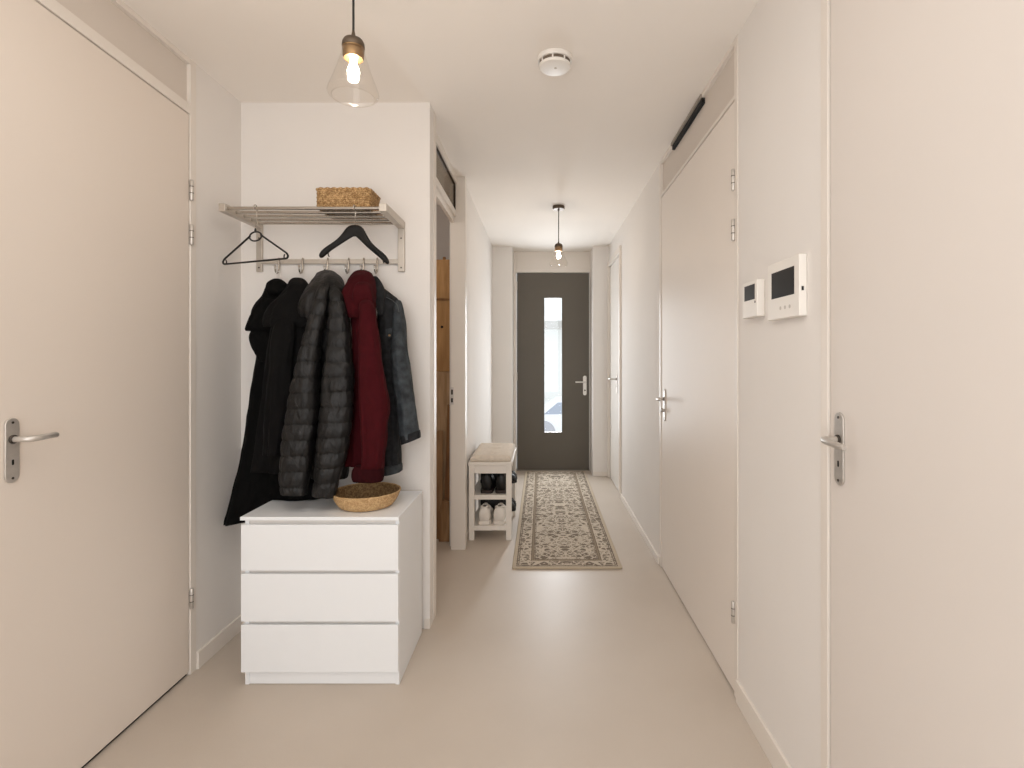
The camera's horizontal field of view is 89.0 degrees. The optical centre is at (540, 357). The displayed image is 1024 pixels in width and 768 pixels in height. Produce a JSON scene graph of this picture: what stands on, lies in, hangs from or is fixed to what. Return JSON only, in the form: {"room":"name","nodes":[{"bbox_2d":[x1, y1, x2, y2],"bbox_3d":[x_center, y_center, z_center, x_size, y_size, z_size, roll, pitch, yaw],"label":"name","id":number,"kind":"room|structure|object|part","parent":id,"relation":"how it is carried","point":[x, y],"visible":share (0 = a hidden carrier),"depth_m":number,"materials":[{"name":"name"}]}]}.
{"room":"home entrance hallway","nodes":[
{"label":"home entrance hallway","id":0,"kind":"room"},
{"bbox_2d":[196,65,240,651],"bbox_3d":[-1.535,0.037,0.637,0.100,2.605,3.875,0,0,0],"label":"wall","id":1,"kind":"structure","parent":0,"point":[218,112],"depth_m":2.37,"materials":[{"name":"paint"}]},
{"bbox_2d":[0,0,193,767],"bbox_3d":[-1.471,0.141,1.769,0.095,2.397,0.878,0,0,0],"label":"door","id":2,"kind":"structure","parent":1,"relation":"in","point":[94,158],"depth_m":1.69,"materials":[{"name":"paint"}]},
{"bbox_3d":[-1.484,0.259,1.458,0.006,0.182,0.040,0,0,0],"label":"handle","id":3,"kind":"part","parent":2,"relation":"part of","materials":[{"name":"metal"}]},
{"bbox_3d":[-1.452,0.227,1.495,0.057,0.019,0.090,0,0,0],"label":"lever","id":4,"kind":"part","parent":2,"relation":"part of","materials":[{"name":"metal"}]},
{"bbox_2d":[35,0,195,674],"bbox_3d":[-1.506,0.037,1.762,0.048,2.605,0.945,0,0,0],"label":"door frame","id":5,"kind":"structure","parent":1,"relation":"attached to","point":[112,26],"depth_m":2.08,"materials":[{"name":"paint"}]},
{"bbox_3d":[-1.512,-1.155,1.762,0.026,0.176,0.875,0,0,0],"label":"transom panel","id":6,"kind":"part","parent":5,"relation":"part of","materials":[{"name":"paint"}]},
{"bbox_2d":[196,614,242,668],"bbox_3d":[-1.479,1.302,2.406,0.012,0.075,0.337,0,0,0],"label":"baseboard","id":7,"kind":"structure","parent":1,"relation":"attached to","point":[231,630],"depth_m":2.38,"materials":[{"name":"paint"}]},
{"bbox_2d":[241,103,432,628],"bbox_3d":[-1.067,0.037,2.625,1.035,2.605,0.100,0,0,0],"label":"wall","id":8,"kind":"structure","parent":0,"point":[289,151],"depth_m":2.58,"materials":[{"name":"paint"}]},
{"bbox_2d":[219,203,404,273],"bbox_3d":[-1.038,-0.541,2.418,0.732,0.266,0.313,0,0,0],"label":"coat rack","id":9,"kind":"object","parent":8,"relation":"attached to","point":[385,213],"visible":0.91,"depth_m":2.43,"materials":[{"name":"metal"}]},
{"bbox_2d":[222,204,288,264],"bbox_3d":[-1.257,-0.547,2.285,0.400,0.255,0.027,0,0,24],"label":"clothes hanger","id":10,"kind":"object","parent":9,"relation":"hanging from","point":[255,229],"visible":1,"depth_m":2.28,"materials":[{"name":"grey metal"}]},
{"bbox_3d":[-1.258,-0.481,2.284,0.400,0.122,0.010,0,0,22],"label":"frame","id":11,"kind":"part","parent":10,"relation":"part of","materials":[{"name":"black plastic"}]},
{"bbox_2d":[223,271,320,525],"bbox_3d":[-1.220,0.177,2.425,0.490,1.190,0.192,0,0,0],"label":"coat","id":12,"kind":"object","parent":9,"relation":"hanging from","point":[250,491],"visible":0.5,"depth_m":2.36,"materials":[{"name":"black fabric"}]},
{"bbox_2d":[250,277,307,473],"bbox_3d":[-1.139,0.065,2.312,0.245,0.884,0.234,0,0,-44],"label":"coat","id":13,"kind":"object","parent":9,"relation":"hanging from","point":[287,329],"visible":0.64,"depth_m":2.24,"materials":[{"name":"black fabric"}]},
{"bbox_2d":[262,277,307,326],"bbox_3d":[-1.118,-0.256,2.351,0.219,0.241,0.218,0,0,0],"label":"hood","id":14,"kind":"object","parent":13,"relation":"attached to","point":[283,311],"depth_m":2.27,"materials":[{"name":"black fabric"}]},
{"bbox_3d":[-1.040,-0.657,2.282,0.676,0.015,0.015,0,0,0],"label":"shelf rod","id":15,"kind":"part","parent":9,"relation":"part of","materials":[{"name":"grey metal"}]},
{"bbox_3d":[-1.040,-0.657,2.345,0.676,0.015,0.015,0,0,0],"label":"shelf rod","id":16,"kind":"part","parent":9,"relation":"part of","materials":[{"name":"grey metal"}]},
{"bbox_3d":[-1.040,-0.657,2.407,0.676,0.015,0.015,0,0,0],"label":"shelf rod","id":17,"kind":"part","parent":9,"relation":"part of","materials":[{"name":"grey metal"}]},
{"bbox_2d":[278,265,354,498],"bbox_3d":[-0.929,0.069,2.307,0.300,1.041,0.370,0,0,10],"label":"puffer jacket","id":18,"kind":"object","parent":9,"relation":"hanging from","point":[316,431],"visible":0.98,"depth_m":2.17,"materials":[{"name":"fabric"}]},
{"bbox_2d":[297,270,344,319],"bbox_3d":[-0.966,-0.290,2.370,0.204,0.254,0.252,0,0,0],"label":"hood","id":19,"kind":"object","parent":18,"relation":"attached to","point":[328,281],"depth_m":2.27,"materials":[{"name":"grey fabric"}]},
{"bbox_3d":[-1.040,-0.657,2.470,0.676,0.015,0.015,0,0,0],"label":"shelf rod","id":20,"kind":"part","parent":9,"relation":"part of","materials":[{"name":"grey metal"}]},
{"bbox_3d":[-1.040,-0.657,2.532,0.676,0.015,0.015,0,0,0],"label":"shelf rod","id":21,"kind":"part","parent":9,"relation":"part of","materials":[{"name":"grey metal"}]},
{"bbox_3d":[-1.040,-0.474,2.561,0.672,0.023,0.008,0,0,0],"label":"rail","id":22,"kind":"part","parent":9,"relation":"part of","materials":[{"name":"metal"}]},
{"bbox_2d":[316,187,380,210],"bbox_3d":[-0.880,-0.712,2.385,0.250,0.093,0.167,0,0,0],"label":"basket","id":23,"kind":"object","parent":9,"relation":"on","point":[326,197],"visible":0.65,"depth_m":2.31,"materials":[{"name":"beige wicker"}]},
{"bbox_2d":[319,204,388,263],"bbox_3d":[-0.814,-0.541,2.276,0.305,0.267,0.044,0,0,0],"label":"hanger","id":24,"kind":"object","parent":9,"relation":"hanging from","point":[350,231],"visible":1,"depth_m":2.27,"materials":[{"name":"grey plastic"}]},
{"bbox_2d":[342,270,389,482],"bbox_3d":[-0.781,0.055,2.303,0.180,0.942,0.370,0,0,-40],"label":"coat","id":25,"kind":"object","parent":9,"relation":"hanging from","point":[371,404],"visible":0.97,"depth_m":2.18,"materials":[{"name":"red fabric"}]},
{"bbox_2d":[342,270,376,317],"bbox_3d":[-0.824,-0.295,2.362,0.147,0.241,0.249,0,0,-16],"label":"hood","id":26,"kind":"object","parent":25,"relation":"attached to","point":[360,286],"depth_m":2.26,"materials":[{"name":"red fabric"}]},
{"bbox_2d":[373,276,420,475],"bbox_3d":[-0.681,0.079,2.409,0.279,0.937,0.150,0,0,39],"label":"denim jacket","id":27,"kind":"object","parent":9,"relation":"hanging from","point":[403,426],"visible":0.88,"depth_m":2.38,"materials":[{"name":"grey fabric"}]},
{"bbox_2d":[424,619,429,628],"bbox_3d":[-0.564,1.315,2.572,0.028,0.050,0.006,0,0,0],"label":"baseboard","id":28,"kind":"structure","parent":8,"relation":"attached to","point":[426,621],"depth_m":2.57,"materials":[{"name":"paint"}]},
{"bbox_2d":[83,470,772,767],"bbox_3d":[-0.375,1.390,2.460,2.750,0.100,7.720,0,0,0],"label":"floor","id":29,"kind":"structure","parent":0,"point":[513,668],"depth_m":2.06,"materials":[{"name":"beige concrete"}]},
{"bbox_2d":[240,491,421,684],"bbox_3d":[-0.902,0.994,2.326,0.647,0.692,0.418,0,0,0],"label":"dresser","id":30,"kind":"object","parent":29,"relation":"on","point":[330,594],"visible":0.94,"depth_m":2.12,"materials":[{"name":"white"}]},
{"bbox_3d":[-1.206,1.001,2.334,0.016,0.678,0.402,0,0,0],"label":"panel","id":31,"kind":"part","parent":30,"relation":"part of","materials":[{"name":"white wood"}]},
{"bbox_3d":[-0.902,1.185,2.127,0.641,0.194,0.015,0,0,0],"label":"drawer","id":32,"kind":"part","parent":30,"relation":"part of","materials":[{"name":"white wood"}]},
{"bbox_3d":[-0.902,0.978,2.127,0.641,0.194,0.015,0,0,0],"label":"drawer","id":33,"kind":"part","parent":30,"relation":"part of","materials":[{"name":"white wood"}]},
{"bbox_3d":[-0.902,0.773,2.127,0.641,0.187,0.015,0,0,0],"label":"drawer","id":34,"kind":"part","parent":30,"relation":"part of","materials":[{"name":"white wood"}]},
{"bbox_3d":[-0.902,0.655,2.326,0.647,0.014,0.418,0,0,0],"label":"panel","id":35,"kind":"part","parent":30,"relation":"part of","materials":[{"name":"white wood"}]},
{"bbox_2d":[333,482,400,511],"bbox_3d":[-0.766,0.613,2.285,0.293,0.069,0.293,0,0,0],"label":"woven bowl","id":36,"kind":"object","parent":30,"relation":"on","point":[358,497],"visible":0.96,"depth_m":2.30,"materials":[{"name":"wicker"}]},
{"bbox_3d":[-0.589,1.001,2.334,0.016,0.678,0.402,0,0,0],"label":"panel","id":37,"kind":"part","parent":30,"relation":"part of","materials":[{"name":"white wood"}]},
{"bbox_2d":[436,431,442,538],"bbox_3d":[-0.763,0.940,3.856,0.073,0.800,0.022,0,0,0],"label":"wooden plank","id":38,"kind":"object","parent":29,"relation":"on","point":[439,434],"visible":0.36,"depth_m":3.85,"materials":[{"name":"brown wood"}]},
{"bbox_2d":[436,257,449,499],"bbox_3d":[-1.056,0.292,3.889,0.788,2.095,0.033,0,0,0],"label":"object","id":39,"kind":"structure","parent":29,"relation":"on","point":[442,266],"depth_m":3.88,"materials":[{"name":"brown wood"}]},
{"bbox_2d":[439,500,449,541],"bbox_3d":[-0.707,1.190,3.808,0.077,0.299,0.035,0,0,0],"label":"base cabinet","id":40,"kind":"object","parent":29,"relation":"on","point":[444,512],"visible":0.94,"depth_m":3.79,"materials":[{"name":"brown wood"}]},
{"bbox_2d":[444,404,449,500],"bbox_3d":[-0.695,0.840,3.850,0.054,0.999,0.030,0,0,0],"label":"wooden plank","id":41,"kind":"object","parent":29,"relation":"on","point":[447,467],"visible":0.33,"depth_m":3.83,"materials":[{"name":"brown wood"}]},
{"bbox_2d":[468,448,515,539],"bbox_3d":[-0.372,1.052,4.123,0.324,0.576,0.626,0,0,0],"label":"bench","id":42,"kind":"object","parent":29,"relation":"on","point":[475,493],"visible":0.7,"depth_m":3.82,"materials":[{"name":"white wood"}]},
{"bbox_3d":[-0.510,1.065,3.836,0.040,0.550,0.040,0,0,0],"label":"leg","id":43,"kind":"part","parent":42,"relation":"part of","materials":[{"name":"white wood"}]},
{"bbox_3d":[-0.510,1.065,4.410,0.040,0.550,0.040,0,0,0],"label":"leg","id":44,"kind":"part","parent":42,"relation":"part of","materials":[{"name":"white wood"}]},
{"bbox_2d":[478,503,493,524],"bbox_3d":[-0.427,1.166,4.002,0.117,0.138,0.294,0,0,0],"label":"sneaker","id":45,"kind":"object","parent":42,"relation":"on","point":[486,512],"visible":0.99,"depth_m":3.86,"materials":[{"name":"white leather"}]},
{"bbox_2d":[481,473,495,493],"bbox_3d":[-0.409,0.929,4.010,0.111,0.160,0.289,0,0,0],"label":"shoe","id":46,"kind":"object","parent":42,"relation":"on","point":[488,484],"visible":0.86,"depth_m":3.87,"materials":[{"name":"black leather"}]},
{"bbox_3d":[-0.373,1.251,3.831,0.234,0.034,0.018,0,0,0],"label":"shelf rail","id":47,"kind":"part","parent":42,"relation":"part of","materials":[{"name":"white wood"}]},
{"bbox_3d":[-0.373,1.024,3.831,0.234,0.034,0.018,0,0,0],"label":"shelf rail","id":48,"kind":"part","parent":42,"relation":"part of","materials":[{"name":"white wood"}]},
{"bbox_3d":[-0.372,0.777,4.123,0.324,0.026,0.626,0,0,0],"label":"seat","id":49,"kind":"part","parent":42,"relation":"part of","materials":[{"name":"beige fabric"}]},
{"bbox_2d":[470,443,514,461],"bbox_3d":[-0.371,0.740,4.125,0.302,0.047,0.610,0,0,0],"label":"seat cushion","id":50,"kind":"object","parent":42,"relation":"on","point":[485,452],"visible":1,"depth_m":3.95,"materials":[{"name":"beige fabric"}]},
{"bbox_2d":[475,504,512,524],"bbox_3d":[-0.373,1.244,4.123,0.294,0.016,0.590,0,0,0],"label":"shelf","id":51,"kind":"object","parent":42,"relation":"attached to","point":[477,513],"depth_m":4.00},
{"bbox_2d":[475,478,512,493],"bbox_3d":[-0.373,1.017,4.123,0.294,0.016,0.590,0,0,0],"label":"shelf","id":52,"kind":"object","parent":42,"relation":"attached to","point":[478,486],"depth_m":4.02,"materials":[{"name":"white wood"}]},
{"bbox_2d":[481,500,515,510],"bbox_3d":[-0.348,1.162,4.225,0.288,0.147,0.102,0,0,0],"label":"shoe","id":53,"kind":"object","parent":42,"relation":"on","point":[492,503],"visible":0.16,"depth_m":4.19,"materials":[{"name":"black leather"}]},
{"bbox_2d":[480,473,516,482],"bbox_3d":[-0.343,0.939,4.225,0.293,0.138,0.102,0,0,0],"label":"shoe","id":54,"kind":"object","parent":42,"relation":"on","point":[514,480],"visible":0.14,"depth_m":4.19,"materials":[{"name":"black leather"}]},
{"bbox_2d":[493,503,505,524],"bbox_3d":[-0.306,1.166,4.002,0.117,0.138,0.294,0,0,0],"label":"sneaker","id":55,"kind":"object","parent":42,"relation":"on","point":[499,513],"visible":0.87,"depth_m":3.86,"materials":[{"name":"white leather"}]},
{"bbox_2d":[495,473,505,493],"bbox_3d":[-0.293,0.929,4.010,0.111,0.160,0.289,0,0,0],"label":"shoe","id":56,"kind":"object","parent":42,"relation":"on","point":[500,488],"visible":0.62,"depth_m":3.87,"materials":[{"name":"black leather"}]},
{"bbox_3d":[-0.236,1.065,3.836,0.040,0.550,0.040,0,0,0],"label":"leg","id":57,"kind":"part","parent":42,"relation":"part of","materials":[{"name":"white wood"}]},
{"bbox_3d":[-0.236,1.065,4.410,0.040,0.550,0.040,0,0,0],"label":"leg","id":58,"kind":"part","parent":42,"relation":"part of","materials":[{"name":"white wood"}]},
{"bbox_2d":[517,469,588,470],"bbox_3d":[0.143,1.335,6.245,0.871,0.010,0.110,0,0,0],"label":"threshold","id":59,"kind":"object","parent":29,"relation":"on","point":[517,469],"visible":0.56,"depth_m":6.20,"materials":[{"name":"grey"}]},
{"bbox_2d":[512,471,621,568],"bbox_3d":[0.167,1.333,4.711,0.702,0.012,2.830,0,0,0],"label":"runner rug","id":60,"kind":"object","parent":29,"relation":"on","point":[561,523],"visible":1,"depth_m":4.08,"materials":[{"name":"beige carpet"}]},
{"bbox_2d":[122,0,758,251],"bbox_3d":[-0.375,-1.315,2.460,2.750,0.100,7.720,0,0,0],"label":"ceiling","id":61,"kind":"structure","parent":0,"point":[588,139],"depth_m":2.33,"materials":[{"name":"paint"}]},
{"bbox_2d":[342,0,364,78],"bbox_3d":[-0.584,-1.038,1.620,0.154,0.454,0.154,0,0,0],"label":"pendant lamp","id":62,"kind":"object","parent":61,"relation":"hanging from","point":[353,47],"visible":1,"depth_m":1.60,"materials":[{"name":"brown metal"}]},
{"bbox_3d":[-0.584,-0.900,1.620,0.035,0.059,0.035,0,0,0],"label":"bulb","id":63,"kind":"part","parent":62,"relation":"part of","materials":[{"name":"white glass"}]},
{"bbox_2d":[342,42,364,63],"bbox_3d":[-0.585,-0.949,1.620,0.067,0.037,0.067,0,0,0],"label":"socket","id":64,"kind":"object","parent":62,"relation":"attached to","point":[352,52],"depth_m":1.60,"materials":[{"name":"gold wood"}]},
{"bbox_3d":[-0.584,-1.123,1.620,0.007,0.213,0.007,0,0,0],"label":"cord","id":65,"kind":"part","parent":62,"relation":"part of","materials":[{"name":"black plastic"}]},
{"bbox_2d":[537,48,571,75],"bbox_3d":[0.059,-1.240,2.190,0.147,0.049,0.147,0,0,0],"label":"smoke detector","id":66,"kind":"object","parent":61,"relation":"attached to","point":[551,61],"visible":1,"depth_m":2.15,"materials":[{"name":"white plastic"}]},
{"bbox_2d":[540,53,570,62],"bbox_3d":[0.059,-1.239,2.190,0.132,0.012,0.132,0,0,0],"label":"vent","id":67,"kind":"object","parent":66,"relation":"attached to","point":[544,57],"depth_m":2.14,"materials":[{"name":"white plastic"}]},
{"bbox_2d":[553,204,564,258],"bbox_3d":[0.146,-1.016,4.330,0.154,0.497,0.154,0,0,0],"label":"pendant lamp","id":68,"kind":"object","parent":61,"relation":"hanging from","point":[558,246],"visible":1,"depth_m":4.31,"materials":[{"name":"brown metal"}]},
{"bbox_3d":[0.147,-1.101,4.330,0.007,0.256,0.007,0,0,0],"label":"cord","id":69,"kind":"part","parent":68,"relation":"part of","materials":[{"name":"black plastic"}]},
{"bbox_2d":[555,246,562,251],"bbox_3d":[0.147,-0.905,4.330,0.067,0.037,0.067,0,0,0],"label":"socket","id":70,"kind":"object","parent":68,"relation":"attached to","point":[557,248],"depth_m":4.30,"materials":[{"name":"gold wood"}]},
{"bbox_2d":[436,205,449,259],"bbox_3d":[-1.117,0.037,3.538,0.935,2.605,1.725,0,0,0],"label":"wall","id":71,"kind":"structure","parent":0,"point":[442,222],"depth_m":4.30,"materials":[{"name":"paint"}]},
{"bbox_2d":[450,184,492,545],"bbox_3d":[-0.600,0.037,4.280,0.100,2.605,3.240,0,0,0],"label":"wall","id":72,"kind":"structure","parent":0,"point":[479,246],"depth_m":4.58,"materials":[{"name":"paint"}]},
{"bbox_2d":[433,111,466,619],"bbox_3d":[-0.580,0.037,3.180,0.104,2.605,1.040,0,0,0],"label":"door frame","id":73,"kind":"structure","parent":72,"relation":"attached to","point":[455,210],"depth_m":3.63,"materials":[{"name":"paint"}]},
{"bbox_3d":[-0.621,0.265,3.629,0.022,0.120,0.003,0,0,0],"label":"strike plate","id":74,"kind":"part","parent":73,"relation":"part of","materials":[{"name":"metal"}]},
{"bbox_2d":[493,247,608,474],"bbox_3d":[0.110,0.037,6.100,1.520,2.605,0.400,0,0,0],"label":"wall","id":75,"kind":"structure","parent":0,"point":[503,257],"depth_m":5.90,"materials":[{"name":"paint"}]},
{"bbox_2d":[514,252,589,470],"bbox_3d":[0.132,0.037,6.223,0.913,2.605,0.075,0,0,0],"label":"door frame","id":76,"kind":"structure","parent":75,"relation":"attached to","point":[524,262],"depth_m":6.20,"materials":[{"name":"paint"}]},
{"bbox_2d":[516,273,588,468],"bbox_3d":[0.138,0.158,6.189,0.873,2.340,0.111,0,0,0],"label":"door","id":77,"kind":"structure","parent":75,"relation":"in","point":[536,448],"depth_m":6.20,"materials":[{"name":"grey paint"}]},
{"bbox_3d":[0.522,0.328,6.195,0.042,0.235,0.010,0,0,0],"label":"handle","id":78,"kind":"part","parent":77,"relation":"part of","materials":[{"name":"white metal"}]},
{"bbox_2d":[593,472,606,475],"bbox_3d":[0.679,1.315,5.894,0.182,0.050,0.012,0,0,0],"label":"baseboard","id":79,"kind":"structure","parent":75,"relation":"attached to","point":[594,473],"depth_m":5.89,"materials":[{"name":"paint"}]},
{"bbox_2d":[609,0,820,767],"bbox_3d":[0.820,0.037,2.300,0.100,2.605,7.200,0,0,0],"label":"wall","id":80,"kind":"structure","parent":0,"point":[779,42],"depth_m":1.72,"materials":[{"name":"paint"}]},
{"bbox_2d":[608,256,618,490],"bbox_3d":[0.750,0.158,5.430,0.108,2.348,0.792,0,0,0],"label":"door","id":81,"kind":"structure","parent":80,"relation":"in","point":[614,269],"depth_m":5.48,"materials":[{"name":"white"}]},
{"bbox_2d":[607,245,620,497],"bbox_3d":[0.782,0.130,5.426,0.065,2.420,0.892,0,0,0],"label":"door frame","id":82,"kind":"structure","parent":80,"relation":"attached to","point":[617,252],"depth_m":5.83,"materials":[{"name":"paint"}]},
{"bbox_2d":[620,493,658,563],"bbox_3d":[0.764,1.315,4.176,0.012,0.050,1.604,0,0,0],"label":"baseboard","id":83,"kind":"structure","parent":80,"relation":"attached to","point":[646,539],"depth_m":3.92,"materials":[{"name":"paint"}]},
{"bbox_2d":[671,94,704,149],"bbox_3d":[0.772,-1.238,2.765,0.024,0.040,0.570,0,0,0],"label":"air vent","id":84,"kind":"object","parent":80,"relation":"attached to","point":[700,102],"visible":0.96,"depth_m":2.71,"materials":[{"name":"black"}]},
{"bbox_2d":[656,103,734,689],"bbox_3d":[0.758,0.153,2.694,0.092,2.358,1.275,0,0,0],"label":"door","id":85,"kind":"structure","parent":80,"relation":"in","point":[698,221],"depth_m":2.50,"materials":[{"name":"paint"}]},
{"bbox_3d":[0.769,0.292,3.240,0.006,0.199,0.040,0,0,0],"label":"handle","id":86,"kind":"part","parent":85,"relation":"part of","materials":[{"name":"metal"}]},
{"bbox_2d":[659,34,737,696],"bbox_3d":[0.791,0.037,2.701,0.048,2.605,1.342,0,0,0],"label":"door frame","id":87,"kind":"structure","parent":80,"relation":"attached to","point":[721,91],"depth_m":2.31,"materials":[{"name":"paint"}]},
{"bbox_3d":[0.797,-1.141,2.701,0.026,0.203,1.272,0,0,0],"label":"transom panel","id":88,"kind":"part","parent":87,"relation":"part of","materials":[{"name":"paint"}]},
{"bbox_2d":[743,279,764,318],"bbox_3d":[0.755,-0.208,1.850,0.030,0.128,0.130,0,0,0],"label":"thermostat","id":89,"kind":"object","parent":80,"relation":"attached to","point":[753,291],"visible":1,"depth_m":1.80,"materials":[{"name":"white plastic"}]},
{"bbox_2d":[736,680,791,767],"bbox_3d":[0.764,1.298,1.729,0.012,0.085,0.598,0,0,0],"label":"baseboard","id":90,"kind":"structure","parent":80,"relation":"attached to","point":[770,747],"depth_m":1.80,"materials":[{"name":"paint"}]},
{"bbox_2d":[768,253,806,320],"bbox_3d":[0.758,-0.212,1.607,0.025,0.181,0.212,0,0,0],"label":"intercom","id":91,"kind":"object","parent":80,"relation":"attached to","point":[787,278],"visible":1,"depth_m":1.57,"materials":[{"name":"white plastic"}]},
{"bbox_2d":[821,0,830,767],"bbox_3d":[0.791,0.037,0.916,0.048,2.605,1.022,0,0,0],"label":"door frame","id":92,"kind":"structure","parent":80,"relation":"attached to","point":[825,4],"depth_m":1.40,"materials":[{"name":"paint"}]},
{"bbox_2d":[820,0,1023,767],"bbox_3d":[0.758,0.153,0.916,0.091,2.358,0.941,0,0,0],"label":"door","id":93,"kind":"structure","parent":80,"relation":"in","point":[926,440],"depth_m":1.04,"materials":[{"name":"paint"}]},
{"bbox_3d":[0.739,0.212,1.292,0.053,0.021,0.112,0,0,0],"label":"lever","id":94,"kind":"part","parent":93,"relation":"part of","materials":[{"name":"metal"}]},
{"bbox_3d":[0.769,0.234,1.340,0.006,0.188,0.040,0,0,0],"label":"handle","id":95,"kind":"part","parent":93,"relation":"part of","materials":[{"name":"metal"}]},
{"label":"outside","id":96,"kind":"structure","parent":0,"visible":0},
{"bbox_2d":[544,398,552,404],"bbox_3d":[0.000,2.290,33.165,28.000,0.100,53.670,0,0,0],"label":"ground","id":97,"kind":"structure","parent":96,"point":[546,400],"depth_m":27.41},
{"bbox_2d":[544,298,561,397],"bbox_3d":[0.500,-1.460,32.250,20.200,7.400,8.700,0,0,0],"label":"house","id":98,"kind":"structure","parent":97,"relation":"on","point":[552,306],"depth_m":29.00,"materials":[{"name":"white"}]},
{"bbox_2d":[544,396,561,431],"bbox_3d":[1.076,1.650,14.095,3.535,1.180,1.690,0,0,0],"label":"parked car","id":99,"kind":"object","parent":97,"relation":"on","point":[553,408],"visible":0.13,"depth_m":13.30,"materials":[{"name":"white paint"}]}
]}

